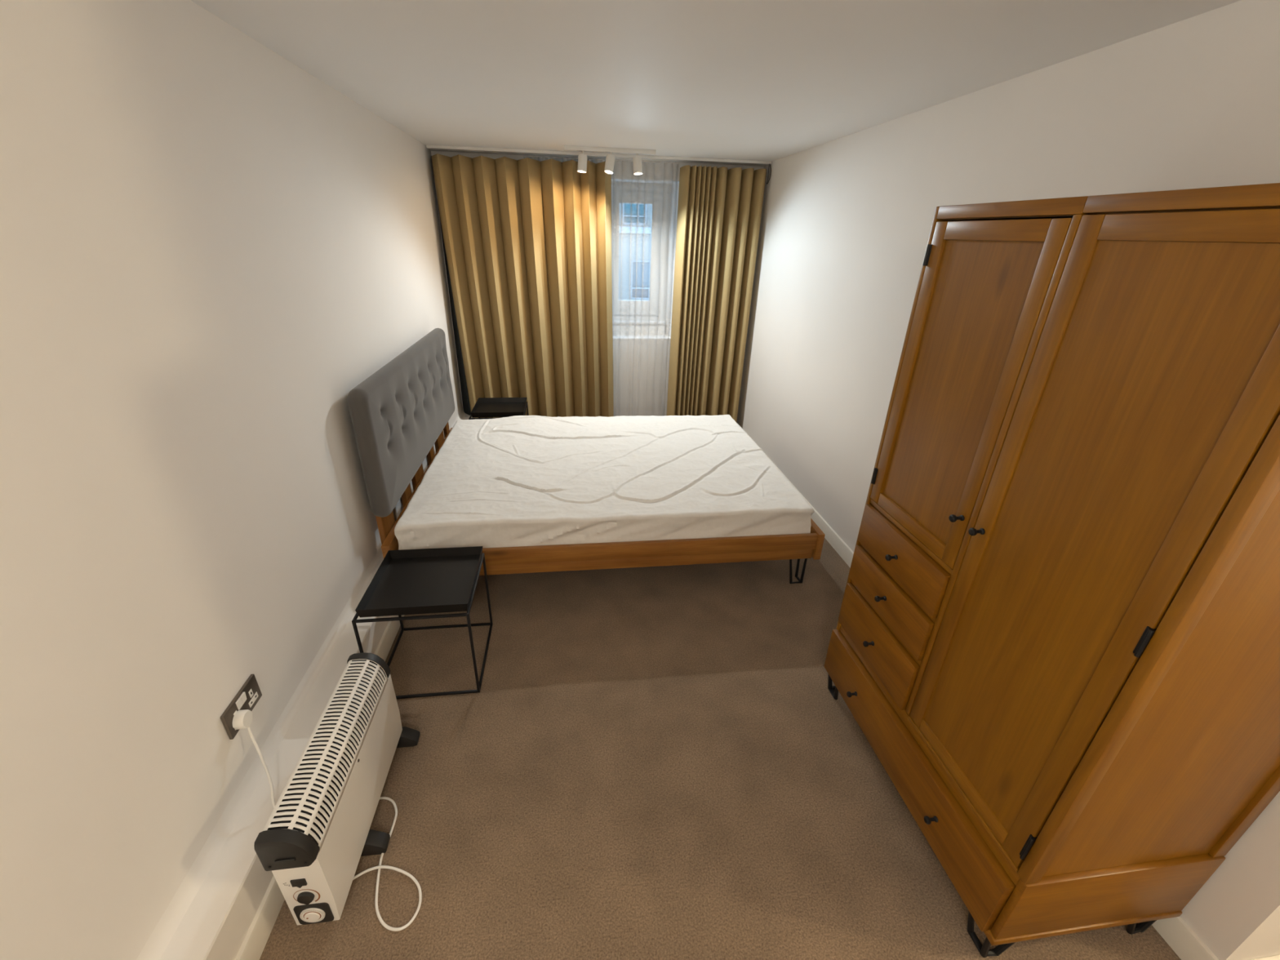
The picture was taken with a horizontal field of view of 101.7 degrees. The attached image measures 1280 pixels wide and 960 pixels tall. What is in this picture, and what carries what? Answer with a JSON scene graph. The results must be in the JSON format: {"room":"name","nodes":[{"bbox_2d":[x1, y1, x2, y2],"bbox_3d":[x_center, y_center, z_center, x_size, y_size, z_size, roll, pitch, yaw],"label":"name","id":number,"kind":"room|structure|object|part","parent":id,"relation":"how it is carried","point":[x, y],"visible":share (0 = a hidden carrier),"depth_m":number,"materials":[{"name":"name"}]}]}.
{"room":"bedroom","nodes":[
{"label":"bedroom","id":0,"kind":"room"},
{"bbox_2d":[0,0,462,959],"bbox_3d":[-1.360,-0.247,1.923,0.120,2.400,6.900,-2,25,-7],"label":"wall","id":1,"kind":"structure","parent":0,"point":[207,244],"depth_m":1.33,"materials":[{"name":"paint"}]},
{"bbox_2d":[220,674,262,739],"bbox_3d":[-1.222,0.695,1.606,0.016,0.094,0.167,-2,25,-7],"label":"wall socket","id":2,"kind":"object","parent":1,"relation":"attached to","point":[250,693],"visible":0.88,"depth_m":1.60,"materials":[{"name":"metal"}]},
{"bbox_2d":[235,697,243,710],"bbox_3d":[-1.214,0.679,1.582,0.006,0.030,0.020,-2,25,-7],"label":"switch","id":3,"kind":"object","parent":2,"relation":"attached to","point":[239,700],"depth_m":1.58,"materials":[{"name":"white plastic"}]},
{"bbox_2d":[240,692,246,703],"bbox_3d":[-1.217,0.669,1.601,0.006,0.030,0.020,-2,25,-7],"label":"switch","id":4,"kind":"object","parent":2,"relation":"attached to","point":[242,695],"depth_m":1.60,"materials":[{"name":"white plastic"}]},
{"bbox_2d":[136,407,473,959],"bbox_3d":[-1.243,0.781,2.233,0.127,0.282,6.350,-2,25,-7],"label":"trim","id":5,"kind":"structure","parent":1,"relation":"attached to","point":[211,913],"depth_m":1.50,"materials":[{"name":"paint"}]},
{"bbox_2d":[235,614,404,959],"bbox_3d":[-1.175,0.863,2.281,0.014,0.098,6.350,-2,25,-7],"label":"baseboard","id":6,"kind":"structure","parent":1,"relation":"attached to","point":[253,945],"depth_m":1.48,"materials":[{"name":"beige paint"}]},
{"bbox_2d":[431,150,764,416],"bbox_3d":[-0.353,-1.658,4.978,2.730,2.400,0.420,-2,25,-7],"label":"wall","id":7,"kind":"structure","parent":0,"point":[641,362],"depth_m":5.01,"materials":[{"name":"paint"}]},
{"bbox_2d":[611,182,669,324],"bbox_3d":[-0.328,-2.092,4.856,1.176,1.200,0.195,-2,25,-7],"label":"window","id":8,"kind":"structure","parent":7,"relation":"attached to","point":[650,311],"depth_m":4.89,"materials":[{"name":"white"}]},
{"bbox_3d":[-0.340,-1.546,5.085,1.176,0.017,0.145,-2,25,-7],"label":"sill","id":9,"kind":"part","parent":8,"relation":"part of","materials":[{"name":"white"}]},
{"bbox_2d":[191,0,1240,161],"bbox_3d":[1.137,-1.453,1.702,5.150,0.100,6.900,-2,25,-7],"label":"ceiling","id":10,"kind":"structure","parent":0,"point":[757,80],"depth_m":1.84,"materials":[{"name":"paint"}]},
{"bbox_2d":[426,144,771,184],"bbox_3d":[-0.277,-2.522,4.195,2.713,0.167,0.175,-2,25,-7],"label":"track","id":11,"kind":"object","parent":10,"relation":"attached to","point":[435,148],"visible":1,"depth_m":4.12,"materials":[{"name":"white metal"}]},
{"bbox_2d":[431,153,613,417],"bbox_3d":[-0.946,-1.475,4.599,1.439,2.322,0.240,-2,25,-7],"label":"curtain","id":12,"kind":"object","parent":11,"relation":"hanging from","point":[526,242],"visible":0.84,"depth_m":4.44,"materials":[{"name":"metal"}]},
{"bbox_3d":[-0.286,-2.619,4.229,2.710,0.020,0.030,-2,25,-7],"label":"sheer rail","id":13,"kind":"part","parent":11,"relation":"part of","materials":[{"name":"white metal"}]},
{"bbox_3d":[-0.270,-2.567,4.122,2.710,0.022,0.050,-2,25,-7],"label":"rail","id":14,"kind":"part","parent":11,"relation":"part of","materials":[{"name":"white metal"}]},
{"bbox_2d":[666,164,766,422],"bbox_3d":[0.666,-1.507,4.764,0.740,2.322,0.155,-2,25,-7],"label":"curtain","id":15,"kind":"object","parent":11,"relation":"hanging from","point":[719,210],"visible":0.94,"depth_m":4.62,"materials":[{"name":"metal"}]},
{"bbox_3d":[1.064,-2.519,4.295,0.028,0.147,0.013,-2,25,-7],"label":"pull cord","id":16,"kind":"part","parent":11,"relation":"part of","materials":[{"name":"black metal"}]},
{"bbox_2d":[564,145,655,175],"bbox_3d":[-0.218,-2.360,3.856,0.674,0.167,0.090,-2,25,-7],"label":"track light","id":17,"kind":"object","parent":10,"relation":"attached to","point":[582,157],"visible":1,"depth_m":3.84,"materials":[{"name":"white metal"}]},
{"bbox_2d":[259,537,1181,959],"bbox_3d":[1.072,0.798,2.764,5.150,0.080,6.900,-2,25,-7],"label":"floor","id":18,"kind":"structure","parent":0,"point":[661,762],"depth_m":1.87,"materials":[{"name":"carpet"}]},
{"bbox_2d":[232,652,422,931],"bbox_3d":[-0.968,0.948,1.637,0.453,0.503,0.714,-8,27,-20],"label":"heater","id":19,"kind":"object","parent":18,"relation":"on","point":[313,842],"visible":1,"depth_m":1.53,"materials":[{"name":"white metal"}]},
{"bbox_2d":[289,878,306,888],"bbox_3d":[-0.902,1.068,1.381,0.036,0.035,0.006,-2,25,-7],"label":"switch","id":20,"kind":"object","parent":19,"relation":"attached to","point":[294,882],"depth_m":1.38,"materials":[{"name":"black plastic"}]},
{"bbox_3d":[-0.903,1.202,1.438,0.040,0.040,0.007,-2,25,-7],"label":"timer knob","id":21,"kind":"part","parent":19,"relation":"part of","materials":[{"name":"white plastic"}]},
{"bbox_2d":[262,658,388,852],"bbox_3d":[-0.930,0.800,1.593,0.118,0.107,0.588,-2,25,-7],"label":"grille","id":22,"kind":"object","parent":19,"relation":"attached to","point":[307,809],"depth_m":1.52,"materials":[{"name":"white metal"}]},
{"bbox_3d":[-0.898,1.009,1.574,0.303,0.450,0.576,-19,32,-37],"label":"power cord","id":23,"kind":"part","parent":19,"relation":"part of","materials":[{"name":"white plastic"}]},
{"bbox_3d":[-0.935,0.975,1.682,0.118,0.298,0.625,-2,25,-7],"label":"casing","id":24,"kind":"part","parent":19,"relation":"part of","materials":[{"name":"white metal"}]},
{"bbox_2d":[351,546,493,698],"bbox_3d":[-0.943,0.627,2.352,0.444,0.476,0.447,-2,25,-7],"label":"tray table","id":25,"kind":"object","parent":18,"relation":"on","point":[440,580],"visible":0.84,"depth_m":2.26,"materials":[{"name":"black metal"}]},
{"bbox_3d":[-1.131,0.746,2.139,0.010,0.432,0.010,-2,25,-7],"label":"leg","id":26,"kind":"part","parent":25,"relation":"part of","materials":[{"name":"black metal"}]},
{"bbox_3d":[-1.186,0.560,2.530,0.010,0.432,0.010,-2,25,-7],"label":"leg","id":27,"kind":"part","parent":25,"relation":"part of","materials":[{"name":"black metal"}]},
{"bbox_2d":[355,546,483,617],"bbox_3d":[-0.928,0.430,2.262,0.425,0.043,0.427,-2,25,-7],"label":"tray","id":28,"kind":"object","parent":25,"relation":"on","point":[440,580],"depth_m":2.26,"materials":[{"name":"black paint"}]},
{"bbox_3d":[-0.700,0.733,2.193,0.010,0.432,0.010,-2,25,-7],"label":"leg","id":29,"kind":"part","parent":25,"relation":"part of","materials":[{"name":"black metal"}]},
{"bbox_3d":[-0.755,0.547,2.585,0.010,0.432,0.010,-2,25,-7],"label":"leg","id":30,"kind":"part","parent":25,"relation":"part of","materials":[{"name":"black metal"}]},
{"bbox_2d":[468,397,528,419],"bbox_3d":[-1.215,-0.431,4.579,0.444,0.476,0.447,-2,25,-7],"label":"tray table","id":31,"kind":"object","parent":18,"relation":"on","point":[501,407],"visible":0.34,"depth_m":4.53,"materials":[{"name":"black metal"}]},
{"bbox_2d":[347,328,825,583],"bbox_3d":[-0.262,-0.252,3.442,2.372,1.172,1.832,-2,25,-7],"label":"double bed","id":32,"kind":"object","parent":18,"relation":"on","point":[398,413],"visible":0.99,"depth_m":2.79,"materials":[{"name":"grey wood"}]},
{"bbox_3d":[-1.379,-0.466,3.226,0.102,0.660,1.755,-2,25,-7],"label":"headboard","id":33,"kind":"part","parent":32,"relation":"part of","materials":[{"name":"grey fabric"}]},
{"bbox_3d":[-1.366,0.034,3.377,0.040,0.172,1.736,-2,25,-7],"label":"head rail","id":34,"kind":"part","parent":32,"relation":"part of","materials":[{"name":"brown wood"}]},
{"bbox_2d":[394,414,813,550],"bbox_3d":[-0.235,-0.064,3.476,2.202,0.260,1.684,-2,25,-7],"label":"mattress","id":35,"kind":"object","parent":32,"relation":"on","point":[515,481],"visible":0.98,"depth_m":3.01,"materials":[{"name":"white fabric"}]},
{"bbox_3d":[-0.136,0.444,2.796,2.224,0.063,0.018,-2,25,-7],"label":"rail","id":36,"kind":"part","parent":32,"relation":"part of","materials":[{"name":"brown wood"}]},
{"bbox_3d":[-0.131,0.374,2.760,2.234,0.092,0.026,-2,25,-7],"label":"rail","id":37,"kind":"part","parent":32,"relation":"part of","materials":[{"name":"brown wood"}]},
{"bbox_3d":[0.897,0.498,3.055,0.135,0.205,0.110,-2,25,-7],"label":"leg","id":38,"kind":"part","parent":32,"relation":"part of","materials":[{"name":"black metal"}]},
{"bbox_3d":[0.887,0.003,3.676,0.037,0.165,1.744,-2,25,-7],"label":"footboard","id":39,"kind":"part","parent":32,"relation":"part of","materials":[{"name":"brown wood"}]},
{"bbox_2d":[823,182,1279,957],"bbox_3d":[1.178,0.270,1.536,0.644,1.929,1.012,-2,25,-7],"label":"wardrobe","id":40,"kind":"object","parent":18,"relation":"on","point":[1055,638],"visible":1,"depth_m":1.22,"materials":[{"name":"brown wood"}]},
{"bbox_3d":[0.890,0.903,2.302,0.108,0.115,0.089,-2,25,-7],"label":"leg","id":41,"kind":"part","parent":40,"relation":"part of","materials":[{"name":"black metal"}]},
{"bbox_3d":[0.826,0.836,2.034,0.036,0.022,0.022,-2,25,-7],"label":"knob","id":42,"kind":"part","parent":40,"relation":"part of","materials":[{"name":"black metal"}]},
{"bbox_3d":[0.840,0.602,1.918,0.036,0.022,0.022,-2,25,-7],"label":"knob","id":43,"kind":"part","parent":40,"relation":"part of","materials":[{"name":"black metal"}]},
{"bbox_3d":[0.871,0.596,1.931,0.029,0.191,0.456,-2,25,-7],"label":"drawer","id":44,"kind":"part","parent":40,"relation":"part of","materials":[{"name":"brown wood"}]},
{"bbox_3d":[0.845,0.417,1.834,0.036,0.022,0.022,-2,25,-7],"label":"knob","id":45,"kind":"part","parent":40,"relation":"part of","materials":[{"name":"black metal"}]},
{"bbox_3d":[0.888,0.495,1.886,0.024,0.026,0.464,-2,25,-7],"label":"drawer rail","id":46,"kind":"part","parent":40,"relation":"part of","materials":[{"name":"brown wood"}]},
{"bbox_3d":[0.849,0.262,1.763,0.036,0.022,0.022,-2,25,-7],"label":"knob","id":47,"kind":"part","parent":40,"relation":"part of","materials":[{"name":"black metal"}]},
{"bbox_3d":[0.876,0.415,1.846,0.029,0.146,0.456,-2,25,-7],"label":"drawer","id":48,"kind":"part","parent":40,"relation":"part of","materials":[{"name":"brown wood"}]},
{"bbox_3d":[0.875,-0.109,1.865,0.042,1.541,0.016,-2,25,-7],"label":"corner post","id":49,"kind":"part","parent":40,"relation":"part of","materials":[{"name":"brown wood"}]},
{"bbox_3d":[0.893,0.337,1.812,0.024,0.019,0.464,-2,25,-7],"label":"drawer rail","id":50,"kind":"part","parent":40,"relation":"part of","materials":[{"name":"brown wood"}]},
{"bbox_3d":[0.881,0.257,1.771,0.029,0.156,0.456,-2,25,-7],"label":"drawer","id":51,"kind":"part","parent":40,"relation":"part of","materials":[{"name":"brown wood"}]},
{"bbox_3d":[0.898,0.175,1.735,0.024,0.018,0.464,-2,25,-7],"label":"drawer rail","id":52,"kind":"part","parent":40,"relation":"part of","materials":[{"name":"brown wood"}]},
{"bbox_3d":[0.892,0.142,1.718,0.021,0.046,0.358,-2,25,-7],"label":"door rail","id":53,"kind":"part","parent":40,"relation":"part of","materials":[{"name":"brown wood"}]},
{"bbox_3d":[0.892,0.935,1.822,0.035,0.210,0.974,-2,25,-7],"label":"drawer","id":54,"kind":"part","parent":40,"relation":"part of","materials":[{"name":"brown wood"}]},
{"bbox_3d":[0.915,0.819,1.762,0.022,0.045,0.964,-2,25,-7],"label":"rail","id":55,"kind":"part","parent":40,"relation":"part of","materials":[{"name":"brown wood"}]},
{"bbox_3d":[0.888,1.038,1.594,0.036,0.022,0.022,-2,25,-7],"label":"knob","id":56,"kind":"part","parent":40,"relation":"part of","materials":[{"name":"black metal"}]},
{"bbox_3d":[0.892,0.108,1.471,0.036,0.022,0.022,-2,25,-7],"label":"knob","id":57,"kind":"part","parent":40,"relation":"part of","materials":[{"name":"black metal"}]},
{"bbox_3d":[0.939,0.863,1.524,0.021,0.046,0.359,-2,25,-7],"label":"door rail","id":58,"kind":"part","parent":40,"relation":"part of","materials":[{"name":"brown wood"}]},
{"bbox_3d":[0.907,-0.251,1.534,0.009,0.831,0.367,-2,25,-7],"label":"door panel","id":59,"kind":"part","parent":40,"relation":"part of","materials":[{"name":"brown wood"}]},
{"bbox_3d":[0.937,0.893,1.536,0.020,0.012,0.470,-2,25,-7],"label":"rail","id":60,"kind":"part","parent":40,"relation":"part of","materials":[{"name":"brown wood"}]},
{"bbox_3d":[0.902,0.139,1.399,0.036,0.022,0.022,-2,25,-7],"label":"knob","id":61,"kind":"part","parent":40,"relation":"part of","materials":[{"name":"black metal"}]},
{"bbox_3d":[1.004,1.287,1.495,0.108,0.115,0.088,-2,25,-7],"label":"leg","id":62,"kind":"part","parent":40,"relation":"part of","materials":[{"name":"black metal"}]},
{"bbox_3d":[0.930,0.107,1.436,0.030,1.495,0.020,-2,25,-7],"label":"post","id":63,"kind":"part","parent":40,"relation":"part of","materials":[{"name":"brown wood"}]},
{"bbox_3d":[0.915,-0.645,1.347,0.021,0.048,0.358,-2,25,-7],"label":"door rail","id":64,"kind":"part","parent":40,"relation":"part of","materials":[{"name":"brown wood"}]},
{"bbox_3d":[1.168,-0.109,1.904,0.549,1.524,0.016,-2,25,-7],"label":"panel","id":65,"kind":"part","parent":40,"relation":"part of","materials":[{"name":"brown wood"}]},
{"bbox_3d":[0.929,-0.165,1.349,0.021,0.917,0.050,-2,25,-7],"label":"door","id":66,"kind":"part","parent":40,"relation":"part of","materials":[{"name":"brown wood"}]},
{"bbox_3d":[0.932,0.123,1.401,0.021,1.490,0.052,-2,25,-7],"label":"door","id":67,"kind":"part","parent":40,"relation":"part of","materials":[{"name":"brown wood"}]},
{"bbox_3d":[0.917,-0.683,1.318,0.022,0.034,0.484,-2,25,-7],"label":"rail","id":68,"kind":"part","parent":40,"relation":"part of","materials":[{"name":"brown wood"}]},
{"bbox_3d":[1.182,1.029,1.897,0.592,0.022,1.012,-2,25,-7],"label":"board","id":69,"kind":"part","parent":40,"relation":"part of","materials":[{"name":"brown wood"}]},
{"bbox_3d":[0.960,0.211,1.217,0.013,1.404,0.368,-2,25,-7],"label":"door panel","id":70,"kind":"part","parent":40,"relation":"part of","materials":[{"name":"brown wood"}]},
{"bbox_3d":[1.454,1.273,1.552,0.108,0.115,0.088,-2,25,-7],"label":"leg","id":71,"kind":"part","parent":40,"relation":"part of","materials":[{"name":"black metal"}]},
{"bbox_3d":[0.999,0.308,0.989,0.042,1.541,0.028,-2,25,-7],"label":"corner post","id":72,"kind":"part","parent":40,"relation":"part of","materials":[{"name":"brown wood"}]},
{"bbox_3d":[1.271,0.305,1.031,0.510,1.524,0.014,-2,25,-7],"label":"panel","id":73,"kind":"part","parent":40,"relation":"part of","materials":[{"name":"brown wood"}]},
{"bbox_3d":[0.978,-0.480,0.889,0.022,0.032,0.470,-2,25,-7],"label":"rail","id":74,"kind":"part","parent":40,"relation":"part of","materials":[{"name":"brown wood"}]},
{"bbox_3d":[0.977,-0.442,0.909,0.021,0.048,0.359,-2,25,-7],"label":"door rail","id":75,"kind":"part","parent":40,"relation":"part of","materials":[{"name":"brown wood"}]},
{"bbox_3d":[1.544,0.291,1.058,0.040,1.541,0.028,-2,25,-7],"label":"corner post","id":76,"kind":"part","parent":40,"relation":"part of","materials":[{"name":"brown wood"}]},
{"bbox_2d":[737,0,1279,959],"bbox_3d":[2.409,-0.783,3.292,2.270,2.400,4.945,-2,25,-7],"label":"wall","id":77,"kind":"structure","parent":0,"point":[1193,102],"depth_m":2.29,"materials":[{"name":"paint"}]},
{"bbox_2d":[736,422,1218,959],"bbox_3d":[1.276,0.391,3.431,0.014,0.098,4.509,-2,25,-7],"label":"baseboard","id":78,"kind":"structure","parent":77,"relation":"attached to","point":[1175,931],"depth_m":1.51,"materials":[{"name":"beige paint"}]},
{"bbox_2d":[1250,954,1279,959],"bbox_3d":[2.636,1.317,1.555,2.184,0.094,0.014,-2,25,-7],"label":"baseboard","id":79,"kind":"structure","parent":77,"relation":"attached to","point":[1275,957],"depth_m":1.42,"materials":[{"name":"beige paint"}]},
{"label":"outside","id":80,"kind":"structure","parent":0,"visible":0},
{"bbox_2d":[618,203,651,299],"bbox_3d":[0.229,-2.036,9.334,15.400,11.400,0.600,-2,25,-7],"label":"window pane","id":81,"kind":"structure","parent":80,"point":[634,242],"depth_m":8.30,"materials":[{"name":"grey"}]},
{"bbox_3d":[-0.081,-4.412,8.015,0.330,0.825,0.020,-2,25,-7],"label":"pane","id":82,"kind":"part","parent":81,"relation":"part of","materials":[{"name":"teal"}]},
{"bbox_3d":[0.316,-3.913,8.191,15.000,0.090,0.070,-2,25,-7],"label":"cornice","id":83,"kind":"part","parent":81,"relation":"part of","materials":[{"name":"grey"}]},
{"bbox_3d":[0.139,-3.105,8.668,0.550,0.137,0.020,-2,25,-7],"label":"pane","id":84,"kind":"part","parent":81,"relation":"part of","materials":[{"name":"grey"}]},
{"bbox_3d":[0.146,-3.361,8.547,0.550,0.388,0.020,-2,25,-7],"label":"pane","id":85,"kind":"part","parent":81,"relation":"part of","materials":[{"name":"blue"}]}
]}

